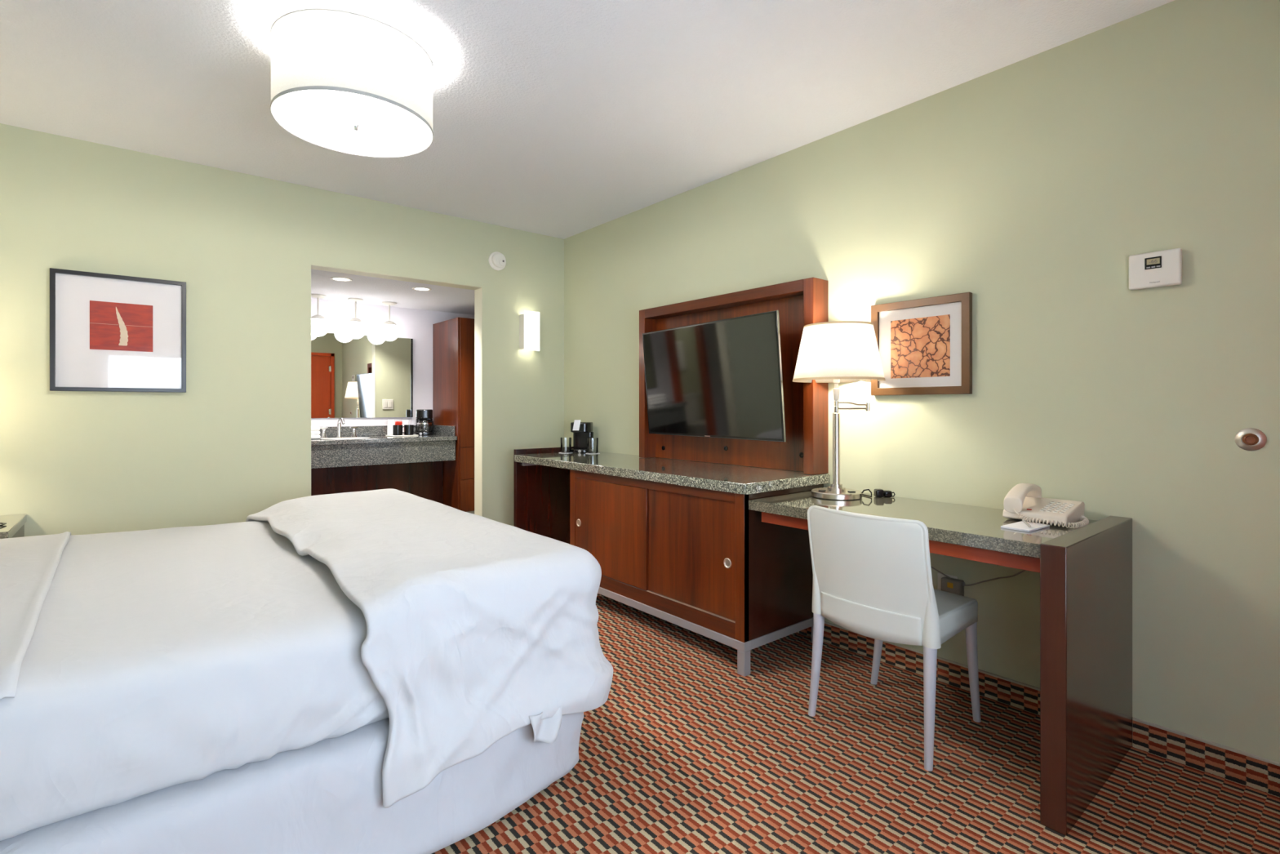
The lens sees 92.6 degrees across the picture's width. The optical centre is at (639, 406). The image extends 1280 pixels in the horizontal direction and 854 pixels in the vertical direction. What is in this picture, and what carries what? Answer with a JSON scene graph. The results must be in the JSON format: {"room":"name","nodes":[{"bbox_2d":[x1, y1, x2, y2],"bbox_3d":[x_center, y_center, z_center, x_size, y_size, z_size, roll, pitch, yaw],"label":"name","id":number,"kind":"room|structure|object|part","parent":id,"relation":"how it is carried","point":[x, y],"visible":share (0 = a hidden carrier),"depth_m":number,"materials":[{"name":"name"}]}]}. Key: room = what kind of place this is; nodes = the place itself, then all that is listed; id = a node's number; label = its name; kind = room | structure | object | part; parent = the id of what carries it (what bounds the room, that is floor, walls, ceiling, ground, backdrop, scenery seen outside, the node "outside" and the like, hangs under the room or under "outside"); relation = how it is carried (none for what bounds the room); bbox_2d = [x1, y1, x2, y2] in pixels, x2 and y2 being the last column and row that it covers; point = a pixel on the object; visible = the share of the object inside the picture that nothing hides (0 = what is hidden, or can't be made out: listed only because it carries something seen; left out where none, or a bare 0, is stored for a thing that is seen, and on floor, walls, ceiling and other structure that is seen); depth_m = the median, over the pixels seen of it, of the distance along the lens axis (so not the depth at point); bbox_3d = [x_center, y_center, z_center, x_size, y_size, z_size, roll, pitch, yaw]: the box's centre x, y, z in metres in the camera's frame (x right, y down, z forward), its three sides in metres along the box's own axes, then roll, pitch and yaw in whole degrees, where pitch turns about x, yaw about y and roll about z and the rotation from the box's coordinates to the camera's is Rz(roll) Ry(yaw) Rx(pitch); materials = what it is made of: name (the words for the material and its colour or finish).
{"room":"hotel room","nodes":[
{"label":"hotel room","id":0,"kind":"room"},
{"bbox_2d":[0,123,564,536],"bbox_3d":[-2.062,-0.025,3.606,3.720,2.550,0.120,0,0,-40],"label":"wall","id":1,"kind":"structure","parent":0,"point":[233,446],"depth_m":3.30,"materials":[{"name":"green paint"}]},
{"bbox_2d":[49,267,186,392],"bbox_3d":[-2.596,-0.366,3.066,0.519,0.580,0.028,0,0,-40],"label":"framed picture","id":2,"kind":"object","parent":1,"relation":"attached to","point":[108,332],"visible":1,"depth_m":3.05,"materials":[{"name":"black wood"}]},
{"bbox_2d":[89,300,152,351],"bbox_3d":[-2.597,-0.401,3.069,0.242,0.238,0.001,0,0,-40],"label":"print","id":3,"kind":"object","parent":2,"relation":"attached to","point":[115,326],"depth_m":3.07},
{"bbox_2d":[311,264,482,515],"bbox_3d":[-1.570,0.144,4.017,1.085,1.972,0.120,0,0,-40],"label":"trim","id":4,"kind":"structure","parent":1,"relation":"attached to","point":[477,291],"depth_m":4.34,"materials":[{"name":"beige paint"}]},
{"bbox_2d":[488,251,506,270],"bbox_3d":[-1.007,-1.042,4.362,0.132,0.132,0.054,0,0,-40],"label":"fire alarm strobe","id":5,"kind":"object","parent":1,"relation":"attached to","point":[497,260],"visible":1,"depth_m":4.34,"materials":[{"name":"white plastic"}]},
{"bbox_2d":[519,310,539,351],"bbox_3d":[-0.814,-0.553,4.496,0.127,0.285,0.094,0,0,-40],"label":"wall sconce","id":6,"kind":"object","parent":1,"relation":"attached to","point":[529,322],"visible":1,"depth_m":4.46,"materials":[{"name":"glass"}]},
{"bbox_3d":[-0.839,-0.550,4.531,0.120,0.240,0.007,0,0,-40],"label":"plate","id":7,"kind":"part","parent":6,"relation":"part of","materials":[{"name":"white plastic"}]},
{"bbox_3d":[-0.814,-0.549,4.498,0.116,0.254,0.076,0,0,-40],"label":"plate","id":8,"kind":"part","parent":6,"relation":"part of","materials":[{"name":"white plastic"}]},
{"bbox_2d":[311,298,474,426],"bbox_3d":[-2.788,0.145,4.776,3.450,2.210,0.100,0,0,-40],"label":"wall","id":9,"kind":"structure","parent":0,"point":[416,325],"depth_m":5.32,"materials":[{"name":"white paint"}]},
{"bbox_2d":[311,333,413,417],"bbox_3d":[-2.417,-0.253,5.000,1.106,0.685,0.012,0,0,-39],"label":"wall mirror","id":10,"kind":"object","parent":9,"relation":"attached to","point":[366,376],"visible":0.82,"depth_m":5.08,"materials":[{"name":"clear glass"}]},
{"bbox_2d":[318,425,416,436],"bbox_3d":[-2.349,0.201,5.059,1.288,0.082,0.018,0,0,-40],"label":"backsplash","id":11,"kind":"structure","parent":9,"relation":"attached to","point":[379,429],"depth_m":5.08,"materials":[{"name":"stone"}]},
{"bbox_2d":[311,269,474,315],"bbox_3d":[-2.388,-0.920,4.292,3.450,0.120,1.355,0,0,-40],"label":"ceiling","id":12,"kind":"structure","parent":0,"point":[373,291],"depth_m":4.61,"materials":[{"name":"white"}]},
{"bbox_2d":[311,293,328,336],"bbox_3d":[-2.479,-0.701,4.713,0.150,0.317,0.150,0,0,-40],"label":"pendant lamp","id":13,"kind":"object","parent":12,"relation":"hanging from","point":[319,326],"visible":0.94,"depth_m":4.67,"materials":[{"name":"glass"}]},
{"bbox_3d":[-2.479,-0.774,4.713,0.012,0.130,0.012,0,0,-40],"label":"stem","id":14,"kind":"part","parent":13,"relation":"part of","materials":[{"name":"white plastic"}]},
{"bbox_3d":[-2.479,-0.606,4.713,0.150,0.127,0.150,0,0,-40],"label":"globe","id":15,"kind":"part","parent":13,"relation":"part of","materials":[{"name":"white"}]},
{"bbox_2d":[329,276,352,281],"bbox_3d":[-2.007,-0.857,4.113,0.136,0.006,0.136,0,0,-40],"label":"recessed light","id":16,"kind":"object","parent":12,"relation":"in","point":[335,278],"visible":1,"depth_m":4.11,"materials":[{"name":"white plastic"}]},
{"bbox_2d":[345,297,365,338],"bbox_3d":[-2.270,-0.701,4.886,0.150,0.317,0.150,0,0,-40],"label":"pendant lamp","id":17,"kind":"object","parent":12,"relation":"hanging from","point":[355,328],"visible":1,"depth_m":4.84,"materials":[{"name":"glass"}]},
{"bbox_3d":[-2.270,-0.606,4.886,0.150,0.127,0.150,0,0,-40],"label":"globe","id":18,"kind":"part","parent":17,"relation":"part of","materials":[{"name":"white"}]},
{"bbox_3d":[-2.270,-0.774,4.886,0.012,0.130,0.012,0,0,-40],"label":"stem","id":19,"kind":"part","parent":17,"relation":"part of","materials":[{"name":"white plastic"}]},
{"bbox_2d":[379,301,399,341],"bbox_3d":[-2.069,-0.701,5.052,0.150,0.317,0.150,0,0,-40],"label":"pendant lamp","id":20,"kind":"object","parent":12,"relation":"hanging from","point":[388,331],"visible":1,"depth_m":5.01,"materials":[{"name":"glass"}]},
{"bbox_3d":[-2.069,-0.774,5.052,0.012,0.130,0.012,0,0,-40],"label":"stem","id":21,"kind":"part","parent":20,"relation":"part of","materials":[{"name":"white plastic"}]},
{"bbox_3d":[-2.069,-0.606,5.052,0.150,0.127,0.150,0,0,-40],"label":"globe","id":22,"kind":"part","parent":20,"relation":"part of","materials":[{"name":"white"}]},
{"bbox_2d":[412,286,431,291],"bbox_3d":[-1.587,-0.857,4.454,0.136,0.006,0.136,0,0,-40],"label":"recessed light","id":23,"kind":"object","parent":12,"relation":"in","point":[417,288],"visible":1,"depth_m":4.45,"materials":[{"name":"white plastic"}]},
{"bbox_2d":[0,0,1174,239],"bbox_3d":[-0.623,-1.360,1.863,3.920,0.120,4.640,0,0,-40],"label":"ceiling","id":24,"kind":"structure","parent":0,"point":[563,119],"depth_m":2.42,"materials":[{"name":"white"}]},
{"bbox_2d":[270,5,433,157],"bbox_3d":[-1.020,-1.145,2.199,0.527,0.307,0.527,0,0,-40],"label":"ceiling lamp","id":25,"kind":"object","parent":24,"relation":"attached to","point":[347,81],"visible":1,"depth_m":2.02,"materials":[{"name":"fabric"}]},
{"bbox_3d":[-1.020,-1.263,2.199,0.527,0.010,0.527,0,0,-40],"label":"shade trim","id":26,"kind":"part","parent":25,"relation":"part of","materials":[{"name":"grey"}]},
{"bbox_3d":[-1.020,-1.009,2.199,0.527,0.012,0.527,0,0,-40],"label":"shade trim","id":27,"kind":"part","parent":25,"relation":"part of","materials":[{"name":"grey"}]},
{"bbox_2d":[272,89,431,154],"bbox_3d":[-1.020,-1.013,2.199,0.514,0.002,0.514,0,0,-15],"label":"diffuser","id":28,"kind":"object","parent":25,"relation":"attached to","point":[385,123],"depth_m":2.17,"materials":[{"name":"white"}]},
{"bbox_2d":[431,593,1279,853],"bbox_3d":[-0.654,1.190,1.901,3.720,0.120,4.540,0,0,-40],"label":"floor","id":29,"kind":"structure","parent":0,"point":[685,753],"depth_m":1.87,"materials":[{"name":"carpet"}]},
{"bbox_2d":[0,513,26,538],"bbox_3d":[-2.927,0.814,2.459,0.605,0.632,0.543,0,0,-40],"label":"nightstand","id":30,"kind":"object","parent":29,"relation":"on","point":[14,527],"visible":0.23,"depth_m":2.66,"materials":[{"name":"wood"}]},
{"bbox_2d":[0,520,583,853],"bbox_3d":[-1.573,0.530,1.869,2.252,1.200,2.060,0,0,-40],"label":"bed","id":31,"kind":"object","parent":29,"relation":"on","point":[206,689],"visible":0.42,"depth_m":1.38,"materials":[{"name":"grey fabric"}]},
{"bbox_2d":[0,531,71,699],"bbox_3d":[-2.022,0.517,1.583,0.764,0.042,1.810,0,0,-40],"label":"sheet","id":32,"kind":"object","parent":31,"relation":"on","point":[28,565],"visible":1,"depth_m":1.67,"materials":[{"name":"grey"}]},
{"bbox_3d":[-1.558,0.649,1.952,2.050,0.290,1.871,0,0,-40],"label":"mattress","id":33,"kind":"part","parent":31,"relation":"part of","materials":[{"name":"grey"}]},
{"bbox_2d":[245,488,613,807],"bbox_3d":[-0.969,0.689,2.405,0.788,0.512,2.030,0,0,-40],"label":"duvet","id":34,"kind":"object","parent":31,"relation":"on","point":[481,630],"visible":0.99,"depth_m":1.69,"materials":[{"name":"grey fabric"}]},
{"bbox_2d":[513,446,573,543],"bbox_3d":[-0.601,0.708,4.276,0.590,0.845,0.063,0,0,-40],"label":"panel","id":35,"kind":"object","parent":29,"relation":"on","point":[541,493],"depth_m":4.22,"materials":[{"name":"brown wood"}]},
{"bbox_3d":[-0.739,0.380,4.140,0.120,0.030,0.030,0,0,-40],"label":"support bracket","id":36,"kind":"part","parent":35,"relation":"part of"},
{"bbox_2d":[569,469,823,676],"bbox_3d":[0.228,0.748,3.268,0.578,0.764,1.356,0,0,-40],"label":"media cabinet","id":37,"kind":"object","parent":29,"relation":"on","point":[700,561],"visible":0.73,"depth_m":2.82,"materials":[{"name":"brown wood"}]},
{"bbox_3d":[-0.354,0.668,3.525,0.004,0.044,0.044,0,0,-40],"label":"finger pull","id":38,"kind":"part","parent":37,"relation":"part of","materials":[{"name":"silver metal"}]},
{"bbox_3d":[-0.165,0.665,3.313,0.016,0.510,0.638,0,0,-40],"label":"sliding door","id":39,"kind":"part","parent":37,"relation":"part of","materials":[{"name":"brown wood"}]},
{"bbox_3d":[0.025,0.387,3.089,0.031,0.042,1.230,0,0,-40],"label":"rail","id":40,"kind":"part","parent":37,"relation":"part of","materials":[{"name":"brown wood"}]},
{"bbox_3d":[0.025,0.956,3.089,0.031,0.067,1.230,0,0,-40],"label":"rail","id":41,"kind":"part","parent":37,"relation":"part of","materials":[{"name":"brown wood"}]},
{"bbox_2d":[514,451,830,494],"bbox_3d":[0.036,0.342,3.500,0.615,0.046,2.000,0,0,-40],"label":"countertop","id":42,"kind":"structure","parent":37,"relation":"on","point":[732,478],"depth_m":3.10,"materials":[{"name":"stone"}]},
{"bbox_2d":[570,419,593,453],"bbox_3d":[-0.410,0.204,4.313,0.145,0.228,0.174,0,0,5],"label":"coffee maker","id":43,"kind":"object","parent":42,"relation":"on","point":[581,431],"visible":0.9,"depth_m":4.31,"materials":[{"name":"black plastic"}]},
{"bbox_3d":[-0.405,0.236,4.372,0.145,0.116,0.055,0,0,5],"label":"water tank","id":44,"kind":"part","parent":43,"relation":"part of","materials":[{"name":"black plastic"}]},
{"bbox_3d":[-0.323,0.317,4.186,0.098,0.002,0.098,0,0,-40],"label":"coaster","id":45,"kind":"object","parent":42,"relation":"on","visible":0},
{"bbox_2d":[586,437,598,453],"bbox_3d":[-0.323,0.264,4.186,0.077,0.102,0.077,0,0,-40],"label":"drinking glass","id":46,"kind":"object","parent":45,"relation":"on","point":[588,438],"visible":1,"depth_m":4.17,"materials":[{"name":"glass"}]},
{"bbox_3d":[-0.514,0.317,4.241,0.098,0.002,0.098,0,0,-40],"label":"coaster","id":47,"kind":"object","parent":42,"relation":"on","visible":0},
{"bbox_2d":[560,437,571,453],"bbox_3d":[-0.514,0.264,4.241,0.077,0.102,0.077,0,0,-40],"label":"drinking glass","id":48,"kind":"object","parent":47,"relation":"on","point":[561,438],"visible":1,"depth_m":4.22,"materials":[{"name":"glass"}]},
{"bbox_3d":[0.229,0.664,2.851,0.016,0.508,0.600,0,0,-40],"label":"sliding door","id":49,"kind":"part","parent":37,"relation":"part of","materials":[{"name":"brown wood"}]},
{"bbox_3d":[0.225,1.009,3.265,0.568,0.038,1.356,0,0,-40],"label":"frame","id":50,"kind":"part","parent":37,"relation":"part of","materials":[{"name":"grey paint"}]},
{"bbox_3d":[0.379,0.678,2.653,0.004,0.044,0.044,0,0,-40],"label":"finger pull","id":51,"kind":"part","parent":37,"relation":"part of","materials":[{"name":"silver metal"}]},
{"bbox_3d":[0.440,1.079,2.590,0.040,0.101,0.040,0,0,-40],"label":"leg","id":52,"kind":"part","parent":37,"relation":"part of","materials":[{"name":"grey paint"}]},
{"bbox_3d":[0.847,1.079,2.926,0.040,0.101,0.040,0,0,-40],"label":"leg","id":53,"kind":"part","parent":37,"relation":"part of","materials":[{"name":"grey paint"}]},
{"bbox_2d":[807,505,981,771],"bbox_3d":[0.903,0.741,2.186,0.531,0.782,0.488,0,0,-40],"label":"desk chair","id":54,"kind":"object","parent":29,"relation":"on","point":[873,577],"visible":1,"depth_m":2.01,"materials":[{"name":"white plastic"}]},
{"bbox_3d":[0.644,0.930,2.232,0.041,0.402,0.064,0,0,-40],"label":"leg","id":55,"kind":"part","parent":54,"relation":"part of","materials":[{"name":"paint"}]},
{"bbox_2d":[812,570,821,613],"bbox_3d":[0.652,0.633,2.224,0.058,0.227,0.055,0,0,-40],"label":"socket","id":56,"kind":"object","parent":54,"relation":"attached to","point":[816,585],"depth_m":2.21,"materials":[{"name":"white plastic"}]},
{"bbox_3d":[0.748,0.561,2.041,0.089,0.408,0.424,0,0,-40],"label":"backrest","id":57,"kind":"part","parent":54,"relation":"part of","materials":[{"name":"white plastic"}]},
{"bbox_3d":[0.962,0.916,2.465,0.041,0.434,0.099,0,0,-13],"label":"leg","id":58,"kind":"part","parent":54,"relation":"part of","materials":[{"name":"paint"}]},
{"bbox_3d":[0.936,0.725,2.208,0.435,0.094,0.415,0,0,-40],"label":"seat","id":59,"kind":"part","parent":54,"relation":"part of","materials":[{"name":"white plastic"}]},
{"bbox_3d":[0.907,0.930,1.914,0.041,0.400,0.041,0,0,-40],"label":"leg","id":60,"kind":"part","parent":54,"relation":"part of","materials":[{"name":"paint"}]},
{"bbox_2d":[921,587,941,648],"bbox_3d":[0.910,0.633,1.913,0.058,0.227,0.055,0,0,-40],"label":"socket","id":61,"kind":"object","parent":54,"relation":"attached to","point":[931,628],"depth_m":1.89,"materials":[{"name":"white plastic"}]},
{"bbox_3d":[1.191,0.916,2.193,0.075,0.432,0.041,0,0,-40],"label":"leg","id":62,"kind":"part","parent":54,"relation":"part of","materials":[{"name":"paint"}]},
{"bbox_2d":[748,490,1132,835],"bbox_3d":[1.009,0.750,2.275,0.673,0.760,1.169,0,0,-40],"label":"desk","id":63,"kind":"object","parent":29,"relation":"on","point":[1086,571],"visible":0.79,"depth_m":1.80,"materials":[{"name":"wood"}]},
{"bbox_2d":[792,320,885,500],"bbox_3d":[0.867,0.018,2.682,0.387,0.748,0.387,0,0,-40],"label":"desk lamp","id":64,"kind":"object","parent":63,"relation":"on","point":[837,352],"visible":1,"depth_m":2.56,"materials":[{"name":"silver metal"}]},
{"bbox_2d":[832,378,839,400],"bbox_3d":[0.857,-0.083,2.668,0.029,0.111,0.029,0,0,-40],"label":"socket","id":65,"kind":"object","parent":64,"relation":"attached to","point":[836,390],"depth_m":2.66,"materials":[{"name":"beige plastic"}]},
{"bbox_3d":[0.867,-0.352,2.682,0.291,0.008,0.291,0,0,-40],"label":"shade trim","id":66,"kind":"part","parent":64,"relation":"part of","materials":[{"name":"beige"}]},
{"bbox_3d":[0.867,-0.234,2.682,0.384,0.241,0.384,0,0,-40],"label":"lamp shade","id":67,"kind":"part","parent":64,"relation":"part of","materials":[{"name":"fabric"}]},
{"bbox_3d":[0.867,-0.118,2.682,0.387,0.010,0.387,0,0,-40],"label":"shade trim","id":68,"kind":"part","parent":64,"relation":"part of","materials":[{"name":"beige"}]},
{"bbox_3d":[0.933,-0.002,2.666,0.138,0.043,0.017,0,0,-2],"label":"swing arm","id":69,"kind":"part","parent":64,"relation":"part of","materials":[{"name":"silver metal"}]},
{"bbox_3d":[0.964,0.373,2.736,0.046,0.037,0.195,0,0,-11],"label":"power cord","id":70,"kind":"part","parent":64,"relation":"part of","materials":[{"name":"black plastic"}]},
{"bbox_2d":[874,488,895,497],"bbox_3d":[1.064,0.374,2.658,0.086,0.034,0.040,0,0,3],"label":"plug adapter","id":71,"kind":"object","parent":63,"relation":"on","point":[877,492],"visible":1,"depth_m":2.64,"materials":[{"name":"black plastic"}]},
{"bbox_2d":[930,565,1026,586],"bbox_3d":[1.264,0.605,2.460,0.017,0.213,0.684,0,0,-40],"label":"cable","id":72,"kind":"object","parent":63,"relation":"hanging from","point":[1023,571],"visible":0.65,"depth_m":2.38,"materials":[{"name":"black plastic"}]},
{"bbox_2d":[1000,520,1049,532],"bbox_3d":[1.254,0.389,1.991,0.150,0.006,0.084,0,0,-35],"label":"notepad","id":73,"kind":"object","parent":63,"relation":"on","point":[1019,526],"visible":0.98,"depth_m":1.98,"materials":[{"name":"white paper"}]},
{"bbox_2d":[1022,519,1031,527],"bbox_3d":[1.263,0.380,2.000,0.008,0.010,0.127,0,0,23],"label":"pen","id":74,"kind":"object","parent":73,"relation":"on","point":[1024,521],"visible":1,"depth_m":1.98,"materials":[{"name":"grey paint"}]},
{"bbox_2d":[1002,483,1088,528],"bbox_3d":[1.390,0.331,2.086,0.240,0.118,0.228,0,0,-40],"label":"telephone","id":75,"kind":"object","parent":63,"relation":"on","point":[1024,501],"visible":0.99,"depth_m":2.08,"materials":[{"name":"beige plastic"}]},
{"bbox_3d":[1.386,0.368,2.019,0.231,0.045,0.140,0,0,5],"label":"coiled cord","id":76,"kind":"part","parent":75,"relation":"part of","materials":[{"name":"beige plastic"}]},
{"bbox_3d":[1.361,0.750,1.847,0.672,0.760,0.062,0,0,-40],"label":"panel","id":77,"kind":"part","parent":63,"relation":"part of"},
{"bbox_2d":[564,0,1279,762],"bbox_3d":[0.858,-0.025,3.085,0.120,2.550,4.640,0,0,-40],"label":"wall","id":78,"kind":"structure","parent":0,"point":[1028,187],"depth_m":2.18,"materials":[{"name":"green paint"}]},
{"bbox_2d":[639,277,828,475],"bbox_3d":[0.448,-0.144,3.388,0.124,0.922,1.280,0,0,-40],"label":"surround","id":79,"kind":"object","parent":78,"relation":"attached to","point":[799,304],"visible":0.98,"depth_m":3.10,"materials":[{"name":"brown wood"}]},
{"bbox_3d":[0.058,-0.144,3.860,0.123,0.922,0.055,0,0,-40],"label":"post","id":80,"kind":"part","parent":79,"relation":"part of","materials":[{"name":"brown wood"}]},
{"bbox_2d":[642,310,786,441],"bbox_3d":[0.367,-0.141,3.292,0.110,0.610,1.083,0,0,-35],"label":"television","id":81,"kind":"object","parent":79,"relation":"attached to","point":[722,379],"visible":1,"depth_m":3.18,"materials":[{"name":"glass"}]},
{"bbox_3d":[0.482,-0.116,3.415,0.032,0.866,1.168,0,0,-40],"label":"panel","id":82,"kind":"part","parent":79,"relation":"part of","materials":[{"name":"brown wood"}]},
{"bbox_3d":[0.838,-0.144,2.915,0.123,0.922,0.055,0,0,-40],"label":"post","id":83,"kind":"part","parent":79,"relation":"part of","materials":[{"name":"brown wood"}]},
{"bbox_2d":[871,292,972,395],"bbox_3d":[1.176,-0.252,2.583,0.026,0.402,0.420,0,0,-40],"label":"framed picture","id":84,"kind":"object","parent":78,"relation":"attached to","point":[925,344],"visible":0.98,"depth_m":2.56,"materials":[{"name":"wood"}]},
{"bbox_2d":[890,314,950,378],"bbox_3d":[1.178,-0.249,2.580,0.001,0.251,0.252,0,0,-40],"label":"print","id":85,"kind":"object","parent":84,"relation":"attached to","point":[920,344],"depth_m":2.58},
{"bbox_2d":[824,621,1039,690],"bbox_3d":[0.502,1.036,3.413,0.012,0.007,3.442,0,0,-40],"label":"trim","id":86,"kind":"structure","parent":78,"relation":"attached to","point":[825,622],"depth_m":2.46,"materials":[{"name":"beige"}]},
{"bbox_2d":[937,572,957,590],"bbox_3d":[1.257,0.730,2.501,0.007,0.090,0.080,0,0,-40],"label":"wall outlet","id":87,"kind":"object","parent":78,"relation":"attached to","point":[940,575],"visible":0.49,"depth_m":2.52,"materials":[{"name":"white plastic"}]},
{"bbox_2d":[941,576,964,595],"bbox_3d":[1.258,0.732,2.464,0.037,0.077,0.077,0,0,-40],"label":"power adapter","id":88,"kind":"object","parent":87,"relation":"attached to","point":[953,585],"visible":0.6,"depth_m":2.45,"materials":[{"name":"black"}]},
{"bbox_2d":[795,623,1279,796],"bbox_3d":[0.815,1.085,3.037,0.009,0.090,4.420,0,0,-40],"label":"baseboard","id":89,"kind":"structure","parent":78,"relation":"attached to","point":[1252,772],"depth_m":2.03,"materials":[{"name":"carpet"}]},
{"bbox_2d":[1128,248,1182,290],"bbox_3d":[1.669,-0.444,1.983,0.032,0.114,0.132,0,0,-40],"label":"thermostat","id":90,"kind":"object","parent":78,"relation":"attached to","point":[1160,268],"visible":1,"depth_m":1.97,"materials":[{"name":"white plastic"}]},
{"bbox_2d":[1132,716,1279,766],"bbox_3d":[1.930,1.036,1.683,0.012,0.007,0.913,0,0,-40],"label":"trim","id":91,"kind":"structure","parent":78,"relation":"attached to","point":[1139,720],"depth_m":1.89,"materials":[{"name":"beige"}]},
{"bbox_2d":[1234,427,1266,450],"bbox_3d":[1.815,0.097,1.820,0.013,0.068,0.068,0,0,-40],"label":"door stop","id":92,"kind":"object","parent":78,"relation":"attached to","point":[1249,438],"visible":1,"depth_m":1.82,"materials":[{"name":"silver metal"}]},
{"bbox_3d":[-2.842,1.190,4.842,3.450,0.120,2.780,0,0,-40],"label":"floor","id":93,"kind":"structure","parent":0,"visible":0},
{"bbox_2d":[311,461,443,503],"bbox_3d":[-2.193,0.720,4.885,1.266,0.820,0.020,0,0,-40],"label":"panel","id":94,"kind":"object","parent":93,"relation":"on","point":[421,479],"visible":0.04,"depth_m":4.96,"materials":[{"name":"brown wood"}]},
{"bbox_2d":[311,424,457,468],"bbox_3d":[-2.180,0.645,4.856,1.288,0.970,0.547,0,0,-40],"label":"vanity","id":95,"kind":"object","parent":93,"relation":"on","point":[371,446],"visible":0.49,"depth_m":4.75,"materials":[{"name":"stone"}]},
{"bbox_2d":[311,434,457,445],"bbox_3d":[-2.180,0.259,4.856,1.288,0.034,0.547,0,0,-40],"label":"countertop","id":96,"kind":"structure","parent":95,"relation":"on","point":[376,438],"depth_m":4.75,"materials":[{"name":"stone"}]},
{"bbox_2d":[311,435,319,439],"bbox_3d":[-2.541,0.226,4.604,0.212,0.030,0.190,0,0,-40],"label":"folded towel","id":97,"kind":"object","parent":96,"relation":"on","point":[313,437],"visible":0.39,"depth_m":4.58,"materials":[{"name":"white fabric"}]},
{"bbox_2d":[311,430,319,435],"bbox_3d":[-2.543,0.195,4.606,0.212,0.030,0.184,0,0,-40],"label":"folded towel","id":98,"kind":"object","parent":97,"relation":"on","point":[317,432],"visible":0.34,"depth_m":4.58,"materials":[{"name":"white fabric"}]},
{"bbox_2d":[311,426,319,431],"bbox_3d":[-2.545,0.164,4.609,0.212,0.030,0.178,0,0,-40],"label":"folded towel","id":99,"kind":"object","parent":98,"relation":"on","point":[313,428],"visible":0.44,"depth_m":4.59,"materials":[{"name":"white fabric"}]},
{"bbox_2d":[320,417,358,438],"bbox_3d":[-2.352,0.163,4.794,0.284,0.157,0.111,0,0,-40],"label":"faucet","id":100,"kind":"object","parent":96,"relation":"on","point":[339,434],"visible":0.97,"depth_m":4.80,"materials":[{"name":"silver metal"}]},
{"bbox_3d":[-2.455,0.198,4.746,0.064,0.086,0.052,0,0,-40],"label":"handle","id":101,"kind":"part","parent":100,"relation":"part of","materials":[{"name":"silver metal"}]},
{"bbox_3d":[-2.350,0.163,4.796,0.054,0.157,0.111,0,0,-40],"label":"spout","id":102,"kind":"part","parent":100,"relation":"part of","materials":[{"name":"silver metal"}]},
{"bbox_3d":[-2.285,0.198,4.886,0.064,0.086,0.052,0,0,-40],"label":"handle","id":103,"kind":"part","parent":100,"relation":"part of","materials":[{"name":"silver metal"}]},
{"bbox_2d":[385,434,418,436],"bbox_3d":[-1.984,0.238,5.103,0.225,0.006,0.170,0,0,-40],"label":"serving tray","id":104,"kind":"object","parent":96,"relation":"on","point":[402,434],"visible":0.78,"depth_m":5.03,"materials":[{"name":"white plastic"}]},
{"bbox_2d":[386,419,394,435],"bbox_3d":[-2.074,0.170,5.089,0.053,0.129,0.017,0,0,-40],"label":"sachet","id":105,"kind":"object","parent":104,"relation":"on","point":[390,422],"visible":0.88,"depth_m":5.09,"materials":[{"name":"white paper"}]},
{"bbox_2d":[395,421,402,425],"bbox_3d":[-2.021,0.178,5.120,0.057,0.113,0.017,0,0,-40],"label":"sachet","id":106,"kind":"object","parent":104,"relation":"on","point":[397,423],"visible":0.27,"depth_m":5.12,"materials":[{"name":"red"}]},
{"bbox_2d":[392,425,405,435],"bbox_3d":[-1.987,0.193,5.048,0.097,0.084,0.075,0,0,-40],"label":"coffee mug","id":107,"kind":"object","parent":104,"relation":"on","point":[397,429],"visible":0.98,"depth_m":5.01,"materials":[{"name":"black ceramic"}]},
{"bbox_2d":[402,420,408,434],"bbox_3d":[-1.981,0.173,5.165,0.053,0.123,0.017,0,0,-40],"label":"sachet","id":108,"kind":"object","parent":104,"relation":"on","point":[404,422],"visible":0.46,"depth_m":5.16,"materials":[{"name":"white paper"}]},
{"bbox_2d":[404,424,417,435],"bbox_3d":[-1.917,0.193,5.106,0.097,0.084,0.075,0,0,-40],"label":"coffee mug","id":109,"kind":"object","parent":104,"relation":"on","point":[409,428],"visible":1,"depth_m":5.07,"materials":[{"name":"black ceramic"}]},
{"bbox_2d":[416,409,434,435],"bbox_3d":[-1.864,0.132,5.304,0.143,0.218,0.182,0,0,-20],"label":"coffee maker","id":110,"kind":"object","parent":96,"relation":"on","point":[424,423],"visible":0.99,"depth_m":5.25,"materials":[{"name":"black plastic"}]},
{"bbox_3d":[-1.888,0.159,5.362,0.135,0.116,0.055,0,0,-19],"label":"water tank","id":111,"kind":"part","parent":110,"relation":"part of","materials":[{"name":"glass"}]},
{"bbox_2d":[432,317,474,514],"bbox_3d":[-1.489,0.195,5.396,0.458,1.870,0.592,0,0,-40],"label":"tall cabinet","id":112,"kind":"object","parent":93,"relation":"on","point":[453,340],"visible":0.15,"depth_m":5.11,"materials":[{"name":"brown wood"}]},
{"bbox_3d":[-1.315,0.737,5.195,0.442,0.266,0.018,0,0,-40],"label":"drawer","id":113,"kind":"part","parent":112,"relation":"part of","materials":[{"name":"brown wood"}]},
{"bbox_3d":[-1.315,0.469,5.195,0.442,0.261,0.018,0,0,-40],"label":"drawer","id":114,"kind":"part","parent":112,"relation":"part of","materials":[{"name":"brown wood"}]},
{"bbox_3d":[-1.315,-0.201,5.195,0.442,1.071,0.018,0,0,-40],"label":"door","id":115,"kind":"part","parent":112,"relation":"part of","materials":[{"name":"brown wood"}]}
]}

